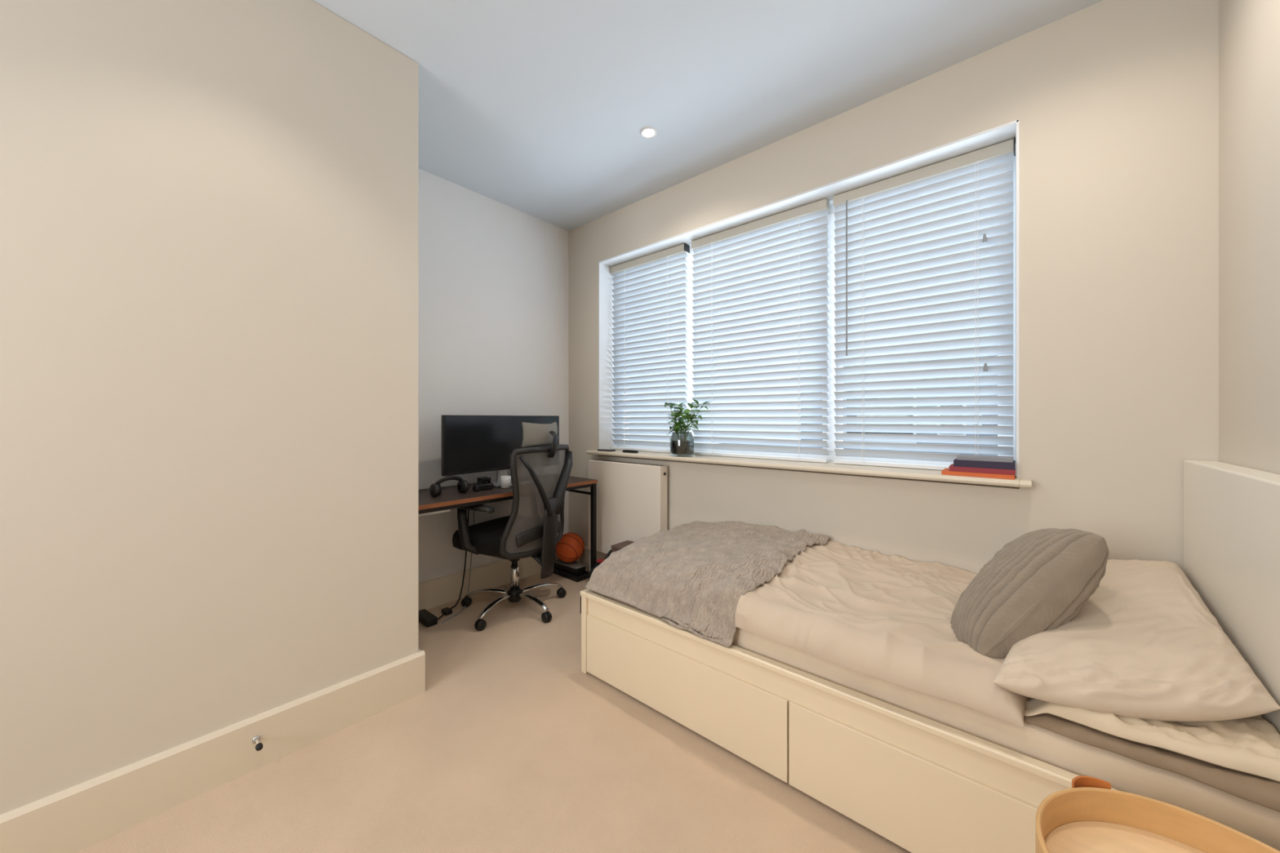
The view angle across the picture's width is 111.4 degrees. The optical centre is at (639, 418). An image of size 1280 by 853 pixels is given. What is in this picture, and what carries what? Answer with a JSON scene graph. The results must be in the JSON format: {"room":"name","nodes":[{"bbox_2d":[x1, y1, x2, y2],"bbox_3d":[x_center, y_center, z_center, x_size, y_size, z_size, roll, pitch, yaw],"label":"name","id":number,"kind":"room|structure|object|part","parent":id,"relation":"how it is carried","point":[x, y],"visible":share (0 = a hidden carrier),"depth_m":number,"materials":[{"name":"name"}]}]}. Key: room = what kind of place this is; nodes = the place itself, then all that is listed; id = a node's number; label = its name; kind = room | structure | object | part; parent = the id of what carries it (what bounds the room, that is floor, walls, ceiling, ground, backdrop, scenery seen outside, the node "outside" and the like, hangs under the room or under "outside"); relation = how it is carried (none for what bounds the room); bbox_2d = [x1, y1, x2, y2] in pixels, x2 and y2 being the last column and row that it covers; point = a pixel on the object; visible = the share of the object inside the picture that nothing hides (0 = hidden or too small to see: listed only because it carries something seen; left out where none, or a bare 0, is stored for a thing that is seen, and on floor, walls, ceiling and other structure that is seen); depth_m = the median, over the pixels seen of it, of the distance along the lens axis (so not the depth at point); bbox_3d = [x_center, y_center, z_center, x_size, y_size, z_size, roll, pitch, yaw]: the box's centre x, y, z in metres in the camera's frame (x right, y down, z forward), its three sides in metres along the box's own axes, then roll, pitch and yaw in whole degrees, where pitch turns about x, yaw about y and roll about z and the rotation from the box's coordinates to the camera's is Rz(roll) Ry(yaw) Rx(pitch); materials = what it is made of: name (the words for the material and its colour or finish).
{"room":"bedroom","nodes":[
{"label":"bedroom","id":0,"kind":"room"},
{"bbox_2d":[0,0,418,814],"bbox_3d":[-2.112,-0.175,1.086,0.803,2.650,2.684,0,0,41],"label":"wall","id":1,"kind":"structure","parent":0,"point":[209,209],"depth_m":1.33,"materials":[{"name":"paint"}]},
{"bbox_2d":[0,650,425,852],"bbox_3d":[-1.796,1.066,0.824,0.018,0.168,2.702,0,0,41],"label":"baseboard","id":2,"kind":"structure","parent":1,"relation":"attached to","point":[74,819],"depth_m":1.33,"materials":[{"name":"white paint"}]},
{"bbox_2d":[252,735,262,751],"bbox_3d":[-1.236,1.052,1.413,0.061,0.022,0.022,0,0,41],"label":"door stop","id":3,"kind":"object","parent":2,"relation":"attached to","point":[259,746],"visible":1,"depth_m":1.41,"materials":[{"name":"silver metal"}]},
{"bbox_3d":[-1.257,1.052,1.430,0.006,0.022,0.022,0,0,41],"label":"plate","id":4,"kind":"part","parent":3,"relation":"part of","materials":[{"name":"silver metal"}]},
{"bbox_2d":[75,569,911,852],"bbox_3d":[-0.664,1.200,0.930,3.440,0.100,4.580,0,0,41],"label":"floor","id":5,"kind":"structure","parent":0,"point":[508,746],"depth_m":1.38,"materials":[{"name":"carpet"}]},
{"bbox_2d":[418,510,469,627],"bbox_3d":[-1.124,0.799,2.578,0.178,0.699,0.334,0,0,41],"label":"cable","id":6,"kind":"object","parent":5,"relation":"on","point":[427,619],"visible":0.79,"depth_m":2.46,"materials":[{"name":"black plastic"}]},
{"bbox_2d":[441,607,452,615],"bbox_3d":[-1.140,1.136,2.575,0.060,0.026,0.040,0,0,41],"label":"adapter","id":7,"kind":"object","parent":5,"relation":"on","point":[446,611],"visible":0.99,"depth_m":2.56,"materials":[{"name":"black plastic"}]},
{"bbox_2d":[418,475,597,569],"bbox_3d":[-0.900,0.785,2.692,0.500,0.730,1.280,0,0,41],"label":"desk","id":8,"kind":"object","parent":5,"relation":"on","point":[450,498],"visible":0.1,"depth_m":2.49,"materials":[{"name":"brown wood"}]},
{"bbox_2d":[418,509,450,516],"bbox_3d":[-1.111,0.465,2.233,0.080,0.046,0.250,0,0,41],"label":"cable tray","id":9,"kind":"object","parent":8,"relation":"on","point":[447,510],"depth_m":2.24,"materials":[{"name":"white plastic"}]},
{"bbox_2d":[429,475,468,497],"bbox_3d":[-1.051,0.366,2.409,0.072,0.107,0.193,0,0,41],"label":"headphones","id":10,"kind":"object","parent":8,"relation":"on","point":[435,489],"visible":1,"depth_m":2.38,"materials":[{"name":"black plastic"}]},
{"bbox_2d":[429,483,441,497],"bbox_3d":[-1.101,0.384,2.352,0.072,0.072,0.041,0,0,41],"label":"ear cup","id":11,"kind":"object","parent":10,"relation":"on","point":[435,489],"depth_m":2.33,"materials":[{"name":"black plastic"}]},
{"bbox_2d":[457,480,468,493],"bbox_3d":[-1.002,0.384,2.467,0.072,0.072,0.041,0,0,41],"label":"ear cup","id":12,"kind":"object","parent":10,"relation":"on","point":[463,485],"depth_m":2.45,"materials":[{"name":"black plastic"}]},
{"bbox_2d":[441,511,474,623],"bbox_3d":[-1.073,0.807,2.621,0.033,0.684,0.351,0,0,8],"label":"cable","id":13,"kind":"object","parent":8,"relation":"hanging from","point":[473,511],"visible":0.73,"depth_m":2.72,"materials":[{"name":"grey plastic"}]},
{"bbox_2d":[472,481,493,491],"bbox_3d":[-0.923,0.395,2.566,0.047,0.047,0.118,0,0,41],"label":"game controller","id":14,"kind":"object","parent":8,"relation":"on","point":[476,487],"visible":1,"depth_m":2.55,"materials":[{"name":"black plastic"}]},
{"bbox_2d":[477,476,490,484],"bbox_3d":[-0.950,0.389,2.663,0.062,0.062,0.060,0,0,41],"label":"speaker","id":15,"kind":"object","parent":8,"relation":"on","point":[483,479],"visible":0.46,"depth_m":2.65},
{"bbox_2d":[441,414,559,487],"bbox_3d":[-0.870,0.199,2.822,0.235,0.442,0.833,0,0,41],"label":"monitor","id":16,"kind":"object","parent":8,"relation":"on","point":[470,444],"visible":0.64,"depth_m":2.69,"materials":[{"name":"black plastic"}]},
{"bbox_3d":[-0.727,0.453,2.542,0.018,0.022,1.210,0,0,41],"label":"rail","id":17,"kind":"part","parent":8,"relation":"part of","materials":[{"name":"brown wood"}]},
{"bbox_2d":[500,475,511,488],"bbox_3d":[-0.808,0.384,2.655,0.068,0.071,0.074,0,0,41],"label":"mug","id":18,"kind":"object","parent":8,"relation":"on","point":[505,481],"visible":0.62,"depth_m":2.63,"materials":[{"name":"white ceramic"}]},
{"bbox_3d":[-0.492,0.483,3.157,0.420,0.083,0.018,0,0,41],"label":"rail","id":19,"kind":"part","parent":8,"relation":"part of","materials":[{"name":"black metal"}]},
{"bbox_3d":[-0.321,0.793,3.011,0.030,0.702,0.030,0,0,41],"label":"leg","id":20,"kind":"part","parent":8,"relation":"part of","materials":[{"name":"black metal"}]},
{"bbox_2d":[452,422,572,631],"bbox_3d":[-0.758,0.585,2.656,0.636,1.133,0.674,0,0,28],"label":"office chair","id":21,"kind":"object","parent":5,"relation":"on","point":[534,527],"visible":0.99,"depth_m":2.48,"materials":[{"name":"black fabric"}]},
{"bbox_3d":[-0.929,0.638,2.476,0.195,0.266,0.074,0,0,-30],"label":"armrest","id":22,"kind":"part","parent":21,"relation":"part of","materials":[{"name":"black plastic"}]},
{"bbox_3d":[-0.827,0.714,2.693,0.480,0.141,0.520,0,0,28],"label":"seat","id":23,"kind":"part","parent":21,"relation":"part of","materials":[{"name":"black fabric"}]},
{"bbox_3d":[-0.931,1.064,2.670,0.282,0.058,0.044,0,0,4],"label":"leg","id":24,"kind":"part","parent":21,"relation":"part of","materials":[{"name":"silver metal"}]},
{"bbox_3d":[-0.825,1.064,2.502,0.044,0.058,0.282,0,0,22],"label":"leg","id":25,"kind":"part","parent":21,"relation":"part of","materials":[{"name":"silver metal"}]},
{"bbox_3d":[-0.630,1.064,2.555,0.282,0.058,0.044,0,0,38],"label":"leg","id":26,"kind":"part","parent":21,"relation":"part of","materials":[{"name":"silver metal"}]},
{"bbox_3d":[-0.576,0.471,2.562,0.143,0.632,0.544,0,0,28],"label":"frame","id":27,"kind":"part","parent":21,"relation":"part of","materials":[{"name":"grey plastic"}]},
{"bbox_3d":[-0.572,0.379,2.427,0.072,0.358,0.222,0,0,34],"label":"arm","id":28,"kind":"part","parent":21,"relation":"part of","materials":[{"name":"black plastic"}]},
{"bbox_3d":[-0.624,0.811,2.586,0.202,0.104,0.077,0,0,28],"label":"tilt arm","id":29,"kind":"part","parent":21,"relation":"part of","materials":[{"name":"black plastic"}]},
{"bbox_3d":[-0.620,1.064,2.749,0.282,0.058,0.044,0,0,-32],"label":"leg","id":30,"kind":"part","parent":21,"relation":"part of","materials":[{"name":"silver metal"}]},
{"bbox_3d":[-0.464,0.379,2.633,0.072,0.358,0.222,0,0,22],"label":"arm","id":31,"kind":"part","parent":21,"relation":"part of","materials":[{"name":"black plastic"}]},
{"bbox_2d":[553,568,589,582],"bbox_3d":[-0.519,1.129,3.217,0.320,0.039,0.123,0,0,41],"label":"tray","id":32,"kind":"object","parent":5,"relation":"on","point":[577,579],"visible":0.33,"depth_m":3.13,"materials":[{"name":"black plastic"}]},
{"bbox_2d":[554,559,586,576],"bbox_3d":[-0.515,1.098,3.215,0.248,0.080,0.102,0,0,41],"label":"box","id":33,"kind":"object","parent":32,"relation":"on","point":[575,568],"visible":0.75,"depth_m":3.16,"materials":[{"name":"black plastic"}]},
{"bbox_2d":[555,532,584,562],"bbox_3d":[-0.518,0.951,3.227,0.212,0.212,0.212,0,0,41],"label":"basketball","id":34,"kind":"object","parent":33,"relation":"on","point":[571,547],"visible":0.93,"depth_m":3.15,"materials":[{"name":"orange rubber"}]},
{"bbox_3d":[-0.515,1.065,3.215,0.248,0.014,0.102,0,0,41],"label":"lid","id":35,"kind":"part","parent":33,"relation":"part of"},
{"bbox_2d":[588,549,612,580],"bbox_3d":[-0.254,1.008,2.933,0.155,0.283,0.197,0,0,41],"label":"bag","id":36,"kind":"object","parent":5,"relation":"on","point":[599,562],"visible":0.26,"depth_m":2.89,"materials":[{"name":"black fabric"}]},
{"bbox_3d":[-0.256,0.945,2.902,0.060,0.020,0.024,0,0,11],"label":"zip pull","id":37,"kind":"part","parent":36,"relation":"part of","materials":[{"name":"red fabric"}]},
{"bbox_3d":[-0.191,0.932,2.918,0.040,0.132,0.137,0,0,41],"label":"handle","id":38,"kind":"part","parent":36,"relation":"part of","materials":[{"name":"black plastic"}]},
{"bbox_2d":[611,540,633,552],"bbox_3d":[-0.042,0.977,2.757,0.243,0.344,0.158,0,0,41],"label":"cardboard box","id":39,"kind":"object","parent":5,"relation":"on","point":[619,546],"visible":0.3,"depth_m":2.77,"materials":[{"name":"cardboard"}]},
{"bbox_2d":[580,459,1279,852],"bbox_3d":[0.780,0.642,1.686,1.998,1.015,0.956,0,0,41],"label":"bed","id":40,"kind":"object","parent":5,"relation":"on","point":[922,784],"visible":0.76,"depth_m":1.21,"materials":[{"name":"beige paint"}]},
{"bbox_3d":[0.049,0.976,2.329,0.032,0.348,0.934,0,0,41],"label":"foot panel","id":41,"kind":"part","parent":40,"relation":"part of","materials":[{"name":"beige paint"}]},
{"bbox_3d":[0.114,1.008,1.667,0.923,0.256,0.018,0,0,41],"label":"drawer","id":42,"kind":"part","parent":40,"relation":"part of","materials":[{"name":"beige paint"}]},
{"bbox_3d":[0.481,0.846,1.365,1.880,0.084,0.016,0,0,41],"label":"rail","id":43,"kind":"part","parent":40,"relation":"part of","materials":[{"name":"beige paint"}]},
{"bbox_3d":[0.824,1.008,1.055,0.940,0.256,0.018,0,0,41],"label":"drawer","id":44,"kind":"part","parent":40,"relation":"part of","materials":[{"name":"beige paint"}]},
{"bbox_2d":[599,593,1279,851],"bbox_3d":[0.790,0.840,1.717,1.863,0.243,0.872,0,0,41],"label":"mattress","id":45,"kind":"object","parent":40,"relation":"on","point":[1124,774],"visible":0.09,"depth_m":1.00,"materials":[{"name":"white fabric"}]},
{"bbox_2d":[584,520,831,647],"bbox_3d":[0.341,0.673,2.070,0.804,0.216,0.953,0,0,41],"label":"throw blanket","id":46,"kind":"object","parent":45,"relation":"on","point":[694,575],"visible":1,"depth_m":1.86,"materials":[{"name":"grey fabric"}]},
{"bbox_2d":[735,539,1029,727],"bbox_3d":[0.868,0.650,1.627,0.909,0.132,0.926,0,0,41],"label":"duvet","id":47,"kind":"object","parent":45,"relation":"on","point":[886,618],"visible":0.77,"depth_m":1.40,"materials":[{"name":"fabric"}]},
{"bbox_2d":[950,528,1109,658],"bbox_3d":[1.113,0.481,1.288,0.369,0.355,0.288,0,0,6],"label":"cushion","id":48,"kind":"object","parent":47,"relation":"on","point":[1039,580],"visible":0.88,"depth_m":1.18,"materials":[{"name":"grey fabric"}]},
{"bbox_2d":[1023,713,1279,812],"bbox_3d":[1.258,0.702,1.135,0.398,0.031,0.636,0,0,41],"label":"blanket","id":49,"kind":"object","parent":45,"relation":"on","point":[1261,791],"visible":0.13,"depth_m":0.89,"materials":[{"name":"beige fabric"}]},
{"bbox_2d":[1024,697,1279,782],"bbox_3d":[1.261,0.678,1.137,0.396,0.069,0.591,0,0,41],"label":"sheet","id":50,"kind":"object","parent":49,"relation":"on","point":[1251,744],"visible":0.22,"depth_m":0.92,"materials":[{"name":"white fabric"}]},
{"bbox_2d":[992,559,1279,721],"bbox_3d":[1.354,0.559,1.202,0.942,0.201,0.421,0,0,-40],"label":"pillow","id":51,"kind":"object","parent":50,"relation":"on","point":[1145,644],"visible":0.8,"depth_m":1.04,"materials":[{"name":"fabric"}]},
{"bbox_3d":[1.509,0.642,1.057,0.072,1.015,0.956,0,0,41],"label":"headboard","id":52,"kind":"part","parent":40,"relation":"part of","materials":[{"name":"white paint"}]},
{"bbox_2d":[1035,775,1279,852],"bbox_3d":[0.801,0.903,0.588,0.398,0.495,0.398,0,0,41],"label":"tray table","id":53,"kind":"object","parent":5,"relation":"on","point":[1090,816],"visible":1,"depth_m":0.75,"materials":[{"name":"brown wood"}]},
{"bbox_3d":[0.815,0.670,0.794,0.063,0.029,0.017,0,0,4],"label":"handle","id":54,"kind":"part","parent":53,"relation":"part of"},
{"bbox_2d":[1044,821,1204,852],"bbox_3d":[0.801,0.723,0.588,0.383,0.008,0.383,0,0,41],"label":"tray","id":55,"kind":"object","parent":53,"relation":"on","point":[1060,837],"depth_m":0.75,"materials":[{"name":"brown wood"}]},
{"bbox_2d":[418,168,568,582],"bbox_3d":[-1.103,-0.175,2.962,0.120,2.650,2.076,0,0,41],"label":"wall","id":56,"kind":"structure","parent":0,"point":[494,275],"depth_m":2.90,"materials":[{"name":"white paint"}]},
{"bbox_2d":[418,551,559,610],"bbox_3d":[-1.048,1.066,2.920,0.018,0.168,1.484,0,0,41],"label":"baseboard","id":57,"kind":"structure","parent":56,"relation":"attached to","point":[436,592],"depth_m":2.84,"materials":[{"name":"white paint"}]},
{"bbox_2d":[312,0,1102,231],"bbox_3d":[-0.664,-1.560,0.930,3.440,0.120,4.580,0,0,41],"label":"ceiling","id":58,"kind":"structure","parent":0,"point":[540,109],"depth_m":1.90,"materials":[{"name":"paint"}]},
{"bbox_2d":[640,126,657,137],"bbox_3d":[0.045,-1.496,2.283,0.090,0.007,0.090,0,0,41],"label":"recessed light","id":59,"kind":"object","parent":58,"relation":"in","point":[646,131],"visible":1,"depth_m":2.28,"materials":[{"name":"white plastic"}]},
{"bbox_2d":[568,0,1218,573],"bbox_3d":[0.709,-0.175,2.520,3.200,2.650,0.378,0,0,41],"label":"wall","id":60,"kind":"structure","parent":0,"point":[1115,103],"depth_m":1.65,"materials":[{"name":"paint"}]},
{"bbox_2d":[575,546,606,570],"bbox_3d":[-0.118,1.066,3.086,1.210,0.168,0.018,0,0,41],"label":"baseboard","id":61,"kind":"structure","parent":60,"relation":"attached to","point":[584,558],"depth_m":3.32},
{"bbox_2d":[597,448,615,451],"bbox_3d":[-0.245,0.228,3.190,0.130,0.010,0.060,0,0,41],"label":"phone","id":62,"kind":"object","parent":60,"relation":"on","point":[604,450],"visible":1,"depth_m":3.16,"materials":[{"name":"grey plastic"}]},
{"bbox_2d":[588,459,667,571],"bbox_3d":[-0.093,0.725,3.007,0.725,0.851,0.102,0,0,41],"label":"radiator","id":63,"kind":"object","parent":60,"relation":"attached to","point":[632,497],"visible":0.72,"depth_m":2.94,"materials":[{"name":"metal"}]},
{"bbox_2d":[589,459,667,466],"bbox_3d":[-0.098,0.302,3.002,0.670,0.004,0.063,0,0,41],"label":"grille","id":64,"kind":"object","parent":63,"relation":"attached to","point":[602,462],"depth_m":2.99,"materials":[{"name":"metal"}]},
{"bbox_3d":[0.154,0.616,2.784,0.004,0.628,0.063,0,0,41],"label":"panel","id":65,"kind":"part","parent":63,"relation":"part of","materials":[{"name":"metal"}]},
{"bbox_2d":[622,449,638,453],"bbox_3d":[-0.067,0.225,3.023,0.120,0.017,0.034,0,0,41],"label":"remote control","id":66,"kind":"object","parent":60,"relation":"on","point":[624,451],"visible":1,"depth_m":3.00,"materials":[{"name":"black plastic"}]},
{"bbox_2d":[610,243,689,453],"bbox_3d":[0.051,-0.465,3.128,0.692,1.393,0.062,0,0,41],"label":"blind","id":67,"kind":"object","parent":60,"relation":"attached to","point":[650,318],"visible":0.96,"depth_m":3.11,"materials":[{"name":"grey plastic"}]},
{"bbox_3d":[-0.114,-0.447,3.235,0.010,1.329,0.002,0,0,41],"label":"ladder cord","id":68,"kind":"part","parent":67,"relation":"part of","materials":[{"name":"white fabric"}]},
{"bbox_3d":[0.052,0.223,3.132,0.684,0.018,0.048,0,0,41],"label":"rail","id":69,"kind":"part","parent":67,"relation":"part of","materials":[{"name":"white plastic"}]},
{"bbox_3d":[0.189,-0.447,2.974,0.010,1.329,0.002,0,0,41],"label":"ladder cord","id":70,"kind":"part","parent":67,"relation":"part of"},
{"bbox_2d":[664,399,711,456],"bbox_3d":[0.279,0.056,2.724,0.361,0.355,0.202,0,0,41],"label":"potted plant","id":71,"kind":"object","parent":60,"relation":"on","point":[680,447],"visible":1,"depth_m":2.72,"materials":[{"name":"green plant"}]},
{"bbox_2d":[670,431,693,456],"bbox_3d":[0.266,0.159,2.758,0.152,0.150,0.152,0,0,41],"label":"glass jar","id":72,"kind":"object","parent":71,"relation":"attached to","point":[680,447],"depth_m":2.71,"materials":[{"name":"clear glass"}]},
{"bbox_3d":[0.288,0.025,2.724,0.244,0.240,0.148,0,0,41],"label":"stem","id":73,"kind":"part","parent":71,"relation":"part of","materials":[{"name":"green plant"}]},
{"bbox_2d":[691,198,829,462],"bbox_3d":[0.672,-0.465,2.592,0.855,1.393,0.056,0,0,41],"label":"blind","id":74,"kind":"object","parent":60,"relation":"attached to","point":[761,285],"visible":0.98,"depth_m":2.55,"materials":[{"name":"white plastic"}]},
{"bbox_3d":[0.454,-0.447,2.745,0.010,1.329,0.002,0,0,41],"label":"ladder cord","id":75,"kind":"part","parent":74,"relation":"part of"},
{"bbox_3d":[0.674,0.223,2.595,0.851,0.018,0.048,0,0,41],"label":"rail","id":76,"kind":"part","parent":74,"relation":"part of","materials":[{"name":"white plastic"}]},
{"bbox_2d":[617,147,1016,472],"bbox_3d":[0.733,-0.466,2.653,2.353,1.399,0.085,0,0,41],"label":"window","id":77,"kind":"structure","parent":60,"relation":"attached to","point":[832,455],"depth_m":2.34,"materials":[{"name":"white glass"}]},
{"bbox_2d":[833,137,1015,470],"bbox_3d":[1.288,-0.465,2.050,0.720,1.393,0.078,0,0,41],"label":"blind","id":78,"kind":"object","parent":60,"relation":"attached to","point":[923,256],"visible":0.98,"depth_m":2.02,"materials":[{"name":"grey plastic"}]},
{"bbox_3d":[1.112,-0.447,2.177,0.010,1.329,0.002,0,0,41],"label":"ladder cord","id":79,"kind":"part","parent":78,"relation":"part of","materials":[{"name":"white fabric"}]},
{"bbox_3d":[1.294,0.223,2.060,0.712,0.018,0.048,0,0,41],"label":"rail","id":80,"kind":"part","parent":78,"relation":"part of","materials":[{"name":"white plastic"}]},
{"bbox_3d":[1.453,-0.447,1.883,0.010,1.329,0.002,0,0,41],"label":"ladder cord","id":81,"kind":"part","parent":78,"relation":"part of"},
{"bbox_2d":[941,467,1015,479],"bbox_3d":[1.398,0.226,1.805,0.236,0.016,0.134,0,0,41],"label":"book","id":82,"kind":"object","parent":60,"relation":"on","point":[946,471],"visible":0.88,"depth_m":1.75,"materials":[{"name":"paper"}]},
{"bbox_2d":[949,463,1015,475],"bbox_3d":[1.408,0.207,1.799,0.212,0.020,0.131,0,0,41],"label":"book","id":83,"kind":"object","parent":82,"relation":"on","point":[983,470],"visible":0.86,"depth_m":1.75,"materials":[{"name":"paper"}]},
{"bbox_2d":[953,457,1015,470],"bbox_3d":[1.416,0.183,1.796,0.194,0.026,0.130,0,0,41],"label":"book","id":84,"kind":"object","parent":83,"relation":"on","point":[959,463],"visible":0.88,"depth_m":1.74,"materials":[{"name":"paper"}]},
{"bbox_2d":[956,453,1013,462],"bbox_3d":[1.423,0.162,1.801,0.180,0.016,0.120,0,0,41],"label":"book","id":85,"kind":"object","parent":84,"relation":"on","point":[963,457],"visible":1,"depth_m":1.77,"materials":[{"name":"paper"}]},
{"bbox_2d":[1218,0,1279,474],"bbox_3d":[0.593,-0.175,-0.155,0.120,2.650,4.580,0,0,41],"label":"wall","id":86,"kind":"structure","parent":0,"point":[1249,30],"depth_m":1.22,"materials":[{"name":"paint"}]},
{"label":"outside","id":87,"kind":"structure","parent":0,"visible":0},
{"bbox_2d":[715,443,800,447],"bbox_3d":[24.171,4.400,28.013,80.000,0.100,66.000,0,0,41],"label":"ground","id":88,"kind":"structure","parent":87,"point":[716,443],"depth_m":71.94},
{"bbox_2d":[797,345,1016,473],"bbox_3d":[12.536,0.550,15.600,11.200,7.600,8.600,0,0,41],"label":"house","id":89,"kind":"structure","parent":88,"relation":"on","point":[993,345],"depth_m":13.67,"materials":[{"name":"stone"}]},
{"bbox_3d":[7.810,-0.125,14.295,1.950,1.650,0.050,0,0,41],"label":"dark pane","id":90,"kind":"part","parent":89,"relation":"part of","materials":[{"name":"glass"}]},
{"bbox_3d":[9.287,0.000,13.021,0.550,0.900,0.050,0,0,41],"label":"dark pane","id":91,"kind":"part","parent":89,"relation":"part of","materials":[{"name":"glass"}]},
{"bbox_3d":[10.006,0.100,12.400,0.450,0.500,0.050,0,0,41],"label":"dark pane","id":92,"kind":"part","parent":89,"relation":"part of","materials":[{"name":"glass"}]}
]}

